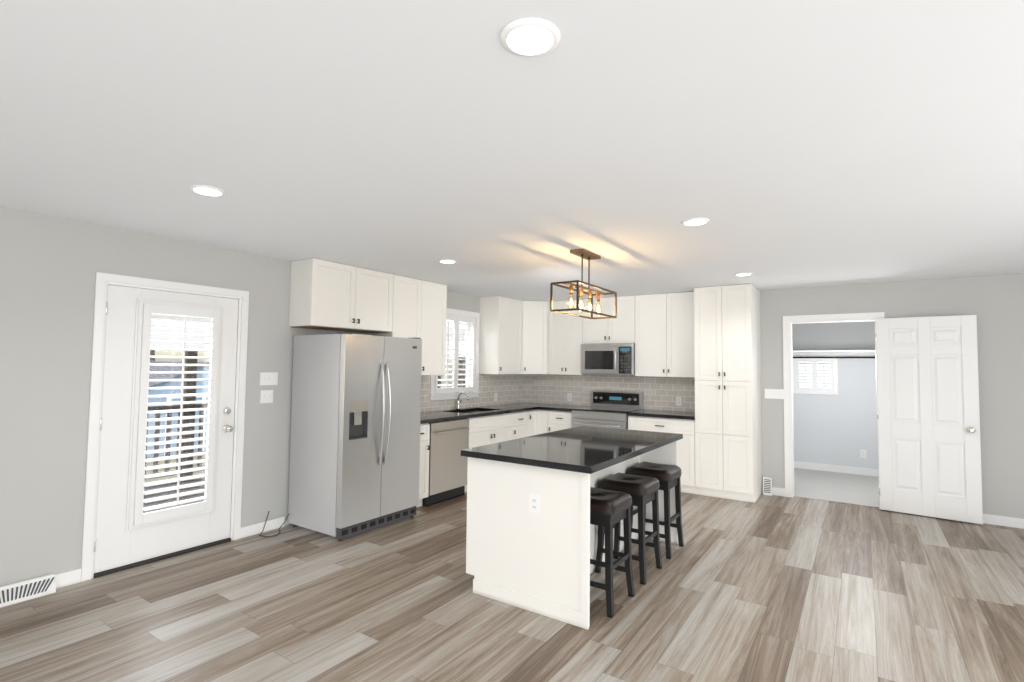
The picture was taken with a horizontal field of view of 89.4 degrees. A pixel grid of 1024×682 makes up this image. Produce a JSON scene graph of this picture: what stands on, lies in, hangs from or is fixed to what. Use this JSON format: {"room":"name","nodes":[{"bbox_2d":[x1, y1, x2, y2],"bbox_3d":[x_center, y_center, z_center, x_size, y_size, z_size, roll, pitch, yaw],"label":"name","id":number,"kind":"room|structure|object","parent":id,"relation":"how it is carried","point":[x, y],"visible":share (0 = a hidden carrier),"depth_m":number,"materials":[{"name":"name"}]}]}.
{"room":"kitchen","nodes":[
{"label":"kitchen","id":0,"kind":"room"},
{"bbox_2d":[0,206,479,586],"bbox_3d":[-2.456,0.449,4.339,0.140,2.440,9.558,-1,-3,34],"label":"wall","id":1,"kind":"structure","parent":0,"point":[50,266],"depth_m":3.47,"materials":[{"name":"paint"}]},
{"bbox_2d":[0,573,55,607],"bbox_3d":[-3.092,1.554,3.156,0.062,0.105,0.470,-1,-3,34],"label":"air vent","id":2,"kind":"object","parent":1,"relation":"in","point":[18,592],"visible":1,"depth_m":3.23,"materials":[{"name":"white plastic"}]},
{"bbox_2d":[55,568,80,588],"bbox_3d":[-3.947,1.495,1.958,0.014,0.090,3.706,-1,-3,34],"label":"baseboard","id":3,"kind":"structure","parent":1,"relation":"attached to","point":[67,578],"depth_m":3.43,"materials":[{"name":"white wood"}]},
{"bbox_2d":[81,272,248,581],"bbox_3d":[-2.653,0.599,4.025,0.158,2.105,1.078,-1,-3,34],"label":"door frame","id":4,"kind":"structure","parent":1,"relation":"attached to","point":[103,281],"depth_m":3.71,"materials":[{"name":"white wood"}]},
{"bbox_2d":[94,285,237,572],"bbox_3d":[-2.600,0.623,3.982,0.118,2.004,0.936,-1,-3,34],"label":"door","id":5,"kind":"structure","parent":1,"relation":"in","point":[128,531],"depth_m":3.87,"materials":[{"name":"white wood"}]},
{"bbox_2d":[240,517,284,538],"bbox_3d":[-2.194,1.639,4.553,0.014,0.090,0.404,-1,-3,34],"label":"baseboard","id":6,"kind":"structure","parent":1,"relation":"attached to","point":[253,529],"depth_m":4.54,"materials":[{"name":"white wood"}]},
{"bbox_2d":[260,390,272,402],"bbox_3d":[-2.178,0.495,4.603,0.020,0.115,0.117,-1,-3,34],"label":"switch plate","id":7,"kind":"object","parent":1,"relation":"attached to","point":[266,396],"visible":1,"depth_m":4.60,"materials":[{"name":"white plastic"}]},
{"bbox_2d":[260,372,277,384],"bbox_3d":[-2.168,0.338,4.623,0.020,0.115,0.165,-1,-3,34],"label":"switch plate","id":8,"kind":"object","parent":1,"relation":"attached to","point":[268,378],"visible":1,"depth_m":4.62,"materials":[{"name":"white plastic"}]},
{"bbox_2d":[289,258,396,333],"bbox_3d":[-1.659,-0.419,5.124,0.330,0.606,0.970,-1,-3,34],"label":"upper cabinet","id":9,"kind":"object","parent":1,"relation":"attached to","point":[328,295],"depth_m":4.90,"materials":[{"name":"white wood"}]},
{"bbox_2d":[371,275,446,374],"bbox_3d":[-1.169,-0.149,5.842,0.330,1.066,0.909,-1,-3,34],"label":"upper cabinet","id":10,"kind":"object","parent":1,"relation":"attached to","point":[419,311],"depth_m":5.83,"materials":[{"name":"white wood"}]},
{"bbox_2d":[430,308,479,400],"bbox_3d":[-0.781,0.172,6.800,0.175,1.166,0.980,-1,-3,34],"label":"window","id":11,"kind":"structure","parent":1,"relation":"in","point":[453,395],"depth_m":7.01,"materials":[{"name":"white wood"}]},
{"bbox_2d":[435,315,475,392],"bbox_3d":[-0.772,0.172,6.794,0.176,0.994,0.788,-1,-3,34],"label":"shutters","id":12,"kind":"object","parent":11,"relation":"attached to","point":[456,354],"visible":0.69,"depth_m":6.80,"materials":[{"name":"white wood"}]},
{"bbox_2d":[421,374,524,411],"bbox_3d":[-0.661,0.664,6.858,0.008,0.447,3.076,-1,-3,34],"label":"backsplash","id":13,"kind":"structure","parent":1,"relation":"attached to","point":[509,388],"depth_m":7.34,"materials":[{"name":"tile"}]},
{"bbox_2d":[479,296,521,373],"bbox_3d":[-0.158,-0.066,7.338,0.330,1.066,0.566,-1,-3,34],"label":"upper cabinet","id":14,"kind":"object","parent":1,"relation":"attached to","point":[500,317],"depth_m":7.15,"materials":[{"name":"white wood"}]},
{"bbox_2d":[521,301,547,373],"bbox_3d":[0.286,-0.041,7.748,0.608,1.067,0.608,-1,-3,34],"label":"upper cabinet","id":15,"kind":"object","parent":1,"relation":"attached to","point":[534,342],"visible":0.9,"depth_m":7.52,"materials":[{"name":"white wood"}]},
{"bbox_2d":[0,492,1023,681],"bbox_3d":[0.635,1.626,2.143,7.680,0.050,9.488,-1,-3,34],"label":"floor","id":16,"kind":"structure","parent":0,"point":[769,588],"depth_m":3.13,"materials":[{"name":"brown wood"}]},
{"bbox_2d":[288,332,421,540],"bbox_3d":[-1.444,0.830,4.922,0.813,1.757,0.920,-1,-3,34],"label":"fridge","id":17,"kind":"object","parent":16,"relation":"on","point":[355,437],"visible":1,"depth_m":4.61,"materials":[{"name":"silver metal"}]},
{"bbox_2d":[259,511,288,536],"bbox_3d":[-2.061,1.594,4.559,0.177,0.179,0.297,-1,-3,34],"label":"cord","id":18,"kind":"object","parent":17,"relation":"attached to","point":[279,528],"visible":0.92,"depth_m":4.54,"materials":[{"name":"grey plastic"}]},
{"bbox_2d":[416,423,429,507],"bbox_3d":[-1.201,1.299,5.491,0.620,0.880,0.268,-1,-3,34],"label":"base cabinet","id":19,"kind":"object","parent":16,"relation":"on","point":[424,428],"depth_m":5.38,"materials":[{"name":"white wood"}]},
{"bbox_2d":[422,418,469,505],"bbox_3d":[-0.908,1.322,5.849,0.648,0.876,0.646,-1,-3,34],"label":"dishwasher","id":20,"kind":"object","parent":16,"relation":"on","point":[448,443],"visible":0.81,"depth_m":5.66,"materials":[{"name":"grey metal"}]},
{"bbox_2d":[469,410,531,447],"bbox_3d":[-0.152,1.385,7.043,0.620,0.880,0.500,-1,-3,34],"label":"base cabinet","id":21,"kind":"object","parent":16,"relation":"on","point":[488,430],"depth_m":6.51,"materials":[{"name":"white wood"}]},
{"bbox_2d":[532,410,537,435],"bbox_3d":[0.009,1.399,7.282,0.620,0.880,0.317,-1,-3,34],"label":"base cabinet","id":22,"kind":"object","parent":16,"relation":"on","point":[534,412],"depth_m":7.20,"materials":[{"name":"white wood"}]},
{"bbox_2d":[420,402,551,423],"bbox_3d":[-0.398,0.903,6.667,0.649,0.040,3.076,-1,-3,34],"label":"countertop","id":23,"kind":"structure","parent":22,"relation":"on","point":[440,415],"depth_m":6.47,"materials":[{"name":"black stone"}]},
{"bbox_2d":[456,392,468,408],"bbox_3d":[-0.625,0.767,6.671,0.203,0.226,0.093,-1,-3,34],"label":"faucet","id":24,"kind":"object","parent":23,"relation":"on","point":[459,402],"visible":1,"depth_m":6.67,"materials":[{"name":"silver metal"}]},
{"bbox_2d":[539,404,587,411],"bbox_3d":[0.768,0.949,7.345,0.504,0.040,0.646,-1,-3,34],"label":"countertop","id":25,"kind":"structure","parent":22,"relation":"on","point":[554,407],"depth_m":7.18,"materials":[{"name":"black stone"}]},
{"bbox_2d":[537,410,552,434],"bbox_3d":[0.616,1.413,7.438,0.243,0.880,0.620,-1,-3,34],"label":"base cabinet","id":26,"kind":"object","parent":16,"relation":"on","point":[548,421],"depth_m":7.19,"materials":[{"name":"white wood"}]},
{"bbox_2d":[553,411,571,430],"bbox_3d":[0.798,1.409,7.314,0.434,0.880,0.620,-1,-3,34],"label":"base cabinet","id":27,"kind":"object","parent":16,"relation":"on","point":[561,419],"depth_m":7.04,"materials":[{"name":"white wood"}]},
{"bbox_2d":[466,441,677,629],"bbox_3d":[0.540,1.245,3.939,0.929,0.880,1.754,-1,-3,34],"label":"kitchen island","id":28,"kind":"object","parent":16,"relation":"on","point":[531,537],"visible":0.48,"depth_m":3.22,"materials":[{"name":"white wood"}]},
{"bbox_2d":[460,426,682,473],"bbox_3d":[0.562,0.785,3.958,0.959,0.040,1.830,-1,-3,34],"label":"island countertop","id":29,"kind":"structure","parent":28,"relation":"on","point":[587,449],"depth_m":3.60,"materials":[{"name":"black stone"}]},
{"bbox_2d":[571,390,643,428],"bbox_3d":[1.268,1.259,6.928,0.760,1.155,0.725,-1,-3,34],"label":"range","id":30,"kind":"object","parent":16,"relation":"on","point":[608,409],"visible":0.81,"depth_m":6.89,"materials":[{"name":"silver metal"}]},
{"bbox_2d":[590,487,634,617],"bbox_3d":[0.547,1.322,3.345,0.374,0.670,0.374,-1,-3,34],"label":"stool","id":31,"kind":"object","parent":16,"relation":"on","point":[609,509],"visible":0.6,"depth_m":3.20,"materials":[{"name":"wood"}]},
{"bbox_2d":[595,472,661,584],"bbox_3d":[0.863,1.349,3.818,0.374,0.670,0.374,-1,-3,34],"label":"stool","id":32,"kind":"object","parent":16,"relation":"on","point":[642,491],"visible":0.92,"depth_m":3.75,"materials":[{"name":"wood"}]},
{"bbox_2d":[627,462,683,558],"bbox_3d":[1.184,1.375,4.298,0.374,0.670,0.374,-1,-3,34],"label":"stool","id":33,"kind":"object","parent":16,"relation":"on","point":[667,476],"visible":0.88,"depth_m":4.21,"materials":[{"name":"wood"}]},
{"bbox_2d":[628,416,696,493],"bbox_3d":[1.967,1.385,6.526,0.820,0.880,0.620,-1,-3,34],"label":"base cabinet","id":34,"kind":"object","parent":16,"relation":"on","point":[685,446],"depth_m":6.14,"materials":[{"name":"white wood"}]},
{"bbox_2d":[627,409,694,419],"bbox_3d":[1.964,0.924,6.538,0.822,0.040,0.645,-1,-3,34],"label":"countertop","id":35,"kind":"structure","parent":34,"relation":"on","point":[645,412],"depth_m":6.39,"materials":[{"name":"black stone"}]},
{"bbox_2d":[694,284,761,502],"bbox_3d":[2.566,0.595,6.147,0.620,2.437,0.650,-1,-3,34],"label":"pantry","id":36,"kind":"object","parent":16,"relation":"on","point":[728,449],"visible":1,"depth_m":5.91,"materials":[{"name":"white wood"}]},
{"bbox_2d":[0,0,1023,301],"bbox_3d":[0.684,-0.884,2.292,7.680,0.100,9.558,-1,-3,34],"label":"ceiling","id":37,"kind":"structure","parent":0,"point":[782,144],"depth_m":2.14,"materials":[{"name":"paint"}]},
{"bbox_2d":[189,185,225,195],"bbox_3d":[-1.681,-0.829,2.861,0.176,0.010,0.176,-1,-3,34],"label":"recessed light","id":38,"kind":"object","parent":37,"relation":"in","point":[207,190],"visible":0.98,"depth_m":2.84,"materials":[{"name":"white plastic"}]},
{"bbox_2d":[438,259,456,263],"bbox_3d":[-0.590,-0.727,4.727,0.176,0.010,0.176,-1,-3,34],"label":"recessed light","id":39,"kind":"object","parent":37,"relation":"in","point":[448,261],"visible":1,"depth_m":4.70,"materials":[{"name":"white plastic"}]},
{"bbox_2d":[500,17,560,56],"bbox_3d":[0.053,-0.874,1.499,0.176,0.010,0.176,-1,-3,34],"label":"recessed light","id":40,"kind":"object","parent":37,"relation":"in","point":[530,37],"visible":1,"depth_m":1.48,"materials":[{"name":"white plastic"}]},
{"bbox_2d":[550,248,616,318],"bbox_3d":[0.614,-0.476,4.323,0.244,0.522,0.754,-1,-3,34],"label":"pendant light","id":41,"kind":"object","parent":37,"relation":"hanging from","point":[582,253],"visible":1,"depth_m":4.26,"materials":[{"name":"black metal"}]},
{"bbox_2d":[681,218,709,225],"bbox_3d":[1.189,-0.772,3.359,0.176,0.010,0.176,-1,-3,34],"label":"recessed light","id":42,"kind":"object","parent":37,"relation":"in","point":[694,221],"visible":0.96,"depth_m":3.33,"materials":[{"name":"white plastic"}]},
{"bbox_2d":[734,272,752,275],"bbox_3d":[2.328,-0.671,5.206,0.176,0.010,0.176,-1,-3,34],"label":"recessed light","id":43,"kind":"object","parent":37,"relation":"in","point":[743,274],"visible":1,"depth_m":5.18,"materials":[{"name":"white plastic"}]},
{"bbox_2d":[582,273,1023,518],"bbox_3d":[3.360,0.600,6.090,7.540,2.440,0.140,-1,-3,34],"label":"wall","id":44,"kind":"structure","parent":0,"point":[994,304],"depth_m":5.17,"materials":[{"name":"paint"}]},
{"bbox_2d":[548,299,591,374],"bbox_3d":[0.873,-0.045,7.520,0.616,1.066,0.330,-1,-3,34],"label":"upper cabinet","id":45,"kind":"object","parent":44,"relation":"attached to","point":[566,333],"depth_m":7.39,"materials":[{"name":"white wood"}]},
{"bbox_2d":[525,374,694,411],"bbox_3d":[1.350,0.864,7.341,2.736,0.785,0.008,-1,-3,34],"label":"backsplash","id":46,"kind":"structure","parent":44,"relation":"attached to","point":[661,393],"depth_m":7.33,"materials":[{"name":"tile"}]},
{"bbox_2d":[567,393,571,400],"bbox_3d":[0.852,0.831,7.668,0.072,0.115,0.008,-1,-3,34],"label":"outlet","id":47,"kind":"object","parent":46,"relation":"attached to","point":[569,396],"visible":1,"depth_m":7.66,"materials":[{"name":"white plastic"}]},
{"bbox_2d":[676,397,681,405],"bbox_3d":[2.183,0.789,6.771,0.072,0.115,0.008,-1,-3,34],"label":"outlet","id":48,"kind":"object","parent":46,"relation":"attached to","point":[678,401],"visible":1,"depth_m":6.77,"materials":[{"name":"white plastic"}]},
{"bbox_2d":[588,295,635,343],"bbox_3d":[1.398,-0.273,7.178,0.760,0.632,0.330,-1,-3,34],"label":"upper cabinet","id":49,"kind":"object","parent":44,"relation":"attached to","point":[621,329],"depth_m":7.00,"materials":[{"name":"white wood"}]},
{"bbox_2d":[581,343,634,374],"bbox_3d":[1.352,0.249,7.091,0.752,0.410,0.453,-1,-3,34],"label":"microwave","id":50,"kind":"object","parent":49,"relation":"attached to","point":[607,358],"visible":1,"depth_m":6.92,"materials":[{"name":"silver metal"}]},
{"bbox_2d":[634,291,694,377],"bbox_3d":[2.034,-0.069,6.737,0.896,1.066,0.330,-1,-3,34],"label":"upper cabinet","id":51,"kind":"object","parent":44,"relation":"attached to","point":[657,330],"depth_m":6.59,"materials":[{"name":"white wood"}]},
{"bbox_2d":[763,477,771,495],"bbox_3d":[3.023,1.718,6.124,0.095,0.200,0.050,-1,-3,34],"label":"air vent","id":52,"kind":"object","parent":44,"relation":"in","point":[767,485],"visible":1,"depth_m":6.11,"materials":[{"name":"grey plastic"}]},
{"bbox_2d":[765,389,783,398],"bbox_3d":[3.121,0.630,6.151,0.193,0.113,0.020,-1,-3,34],"label":"switch plate","id":53,"kind":"object","parent":44,"relation":"attached to","point":[774,393],"visible":1,"depth_m":6.14,"materials":[{"name":"white plastic"}]},
{"bbox_2d":[783,312,888,510],"bbox_3d":[3.653,0.756,5.884,0.980,2.115,0.176,-1,-3,34],"label":"door frame","id":54,"kind":"structure","parent":44,"relation":"attached to","point":[788,321],"depth_m":6.04,"materials":[{"name":"white wood"}]},
{"bbox_2d":[875,315,982,523],"bbox_3d":[4.226,0.764,5.280,0.819,2.030,0.162,-1,-3,34],"label":"interior door","id":55,"kind":"structure","parent":44,"relation":"in","point":[928,418],"depth_m":5.28,"materials":[{"name":"white wood"}]},
{"bbox_2d":[983,514,1023,528],"bbox_3d":[5.144,1.732,4.730,2.780,0.090,0.014,-1,-3,34],"label":"baseboard","id":56,"kind":"structure","parent":44,"relation":"attached to","point":[987,518],"depth_m":4.99,"materials":[{"name":"white wood"}]},
{"bbox_2d":[792,321,877,469],"bbox_3d":[4.776,0.688,7.596,2.680,2.440,0.140,-1,-3,34],"label":"wall","id":57,"kind":"structure","parent":0,"point":[840,429],"depth_m":7.50,"materials":[{"name":"paint"}]},
{"bbox_2d":[793,358,837,394],"bbox_3d":[4.537,0.507,7.749,0.580,0.570,0.151,-1,-3,34],"label":"window shutter","id":58,"kind":"object","parent":57,"relation":"attached to","point":[816,375],"visible":0.96,"depth_m":7.72,"materials":[{"name":"white wood"}]},
{"bbox_2d":[794,461,877,476],"bbox_3d":[4.719,1.851,7.477,2.400,0.096,0.014,-1,-3,34],"label":"baseboard","id":59,"kind":"structure","parent":57,"relation":"attached to","point":[840,469],"depth_m":7.48,"materials":[{"name":"white wood"}]},
{"bbox_2d":[860,450,865,457],"bbox_3d":[4.971,1.598,7.322,0.072,0.115,0.008,-1,-3,34],"label":"outlet","id":60,"kind":"object","parent":57,"relation":"attached to","point":[862,453],"visible":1,"depth_m":7.32,"materials":[{"name":"grey plastic"}]},
{"label":"outside","id":61,"kind":"structure","parent":0,"visible":0},
{"bbox_2d":[144,384,465,482],"bbox_3d":[-24.257,3.711,28.259,56.860,0.300,80.000,-1,-3,34],"label":"ground","id":62,"kind":"structure","parent":61,"point":[162,470],"depth_m":12.08,"materials":[{"name":"green plant"}]},
{"bbox_2d":[147,361,209,457],"bbox_3d":[-10.152,2.092,15.559,3.900,2.950,3.900,-1,-3,34],"label":"shed","id":63,"kind":"object","parent":62,"relation":"on","point":[167,399],"depth_m":14.02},
{"bbox_2d":[150,350,440,387],"bbox_3d":[-20.140,-3.473,24.174,29.018,13.781,43.726,-1,-3,34],"label":"trees","id":64,"kind":"object","parent":62,"relation":"on","point":[153,359],"depth_m":34.03,"materials":[{"name":"green plant"}]},
{"bbox_2d":[143,314,465,512],"bbox_3d":[-2.849,1.217,6.689,3.155,3.120,10.000,-1,-3,34],"label":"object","id":65,"kind":"object","parent":62,"relation":"on","point":[180,346],"depth_m":6.65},
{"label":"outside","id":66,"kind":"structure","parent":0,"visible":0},
{"bbox_2d":[793,468,878,506],"bbox_3d":[4.171,1.881,6.663,2.400,0.054,1.972,-1,-3,34],"label":"floor carpet","id":67,"kind":"object","parent":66,"point":[857,489],"visible":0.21,"depth_m":6.54,"materials":[{"name":"grey carpet"}]},
{"bbox_3d":[4.205,0.641,6.751,2.680,2.440,1.902,-1,-3,34],"label":"wall","id":68,"kind":"structure","parent":0,"visible":0},
{"bbox_2d":[793,350,875,357],"bbox_3d":[4.653,0.194,7.429,2.400,0.113,0.320,-1,-3,34],"label":"rod","id":69,"kind":"object","parent":68,"relation":"attached to","point":[834,352],"visible":0.29,"depth_m":7.42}
]}

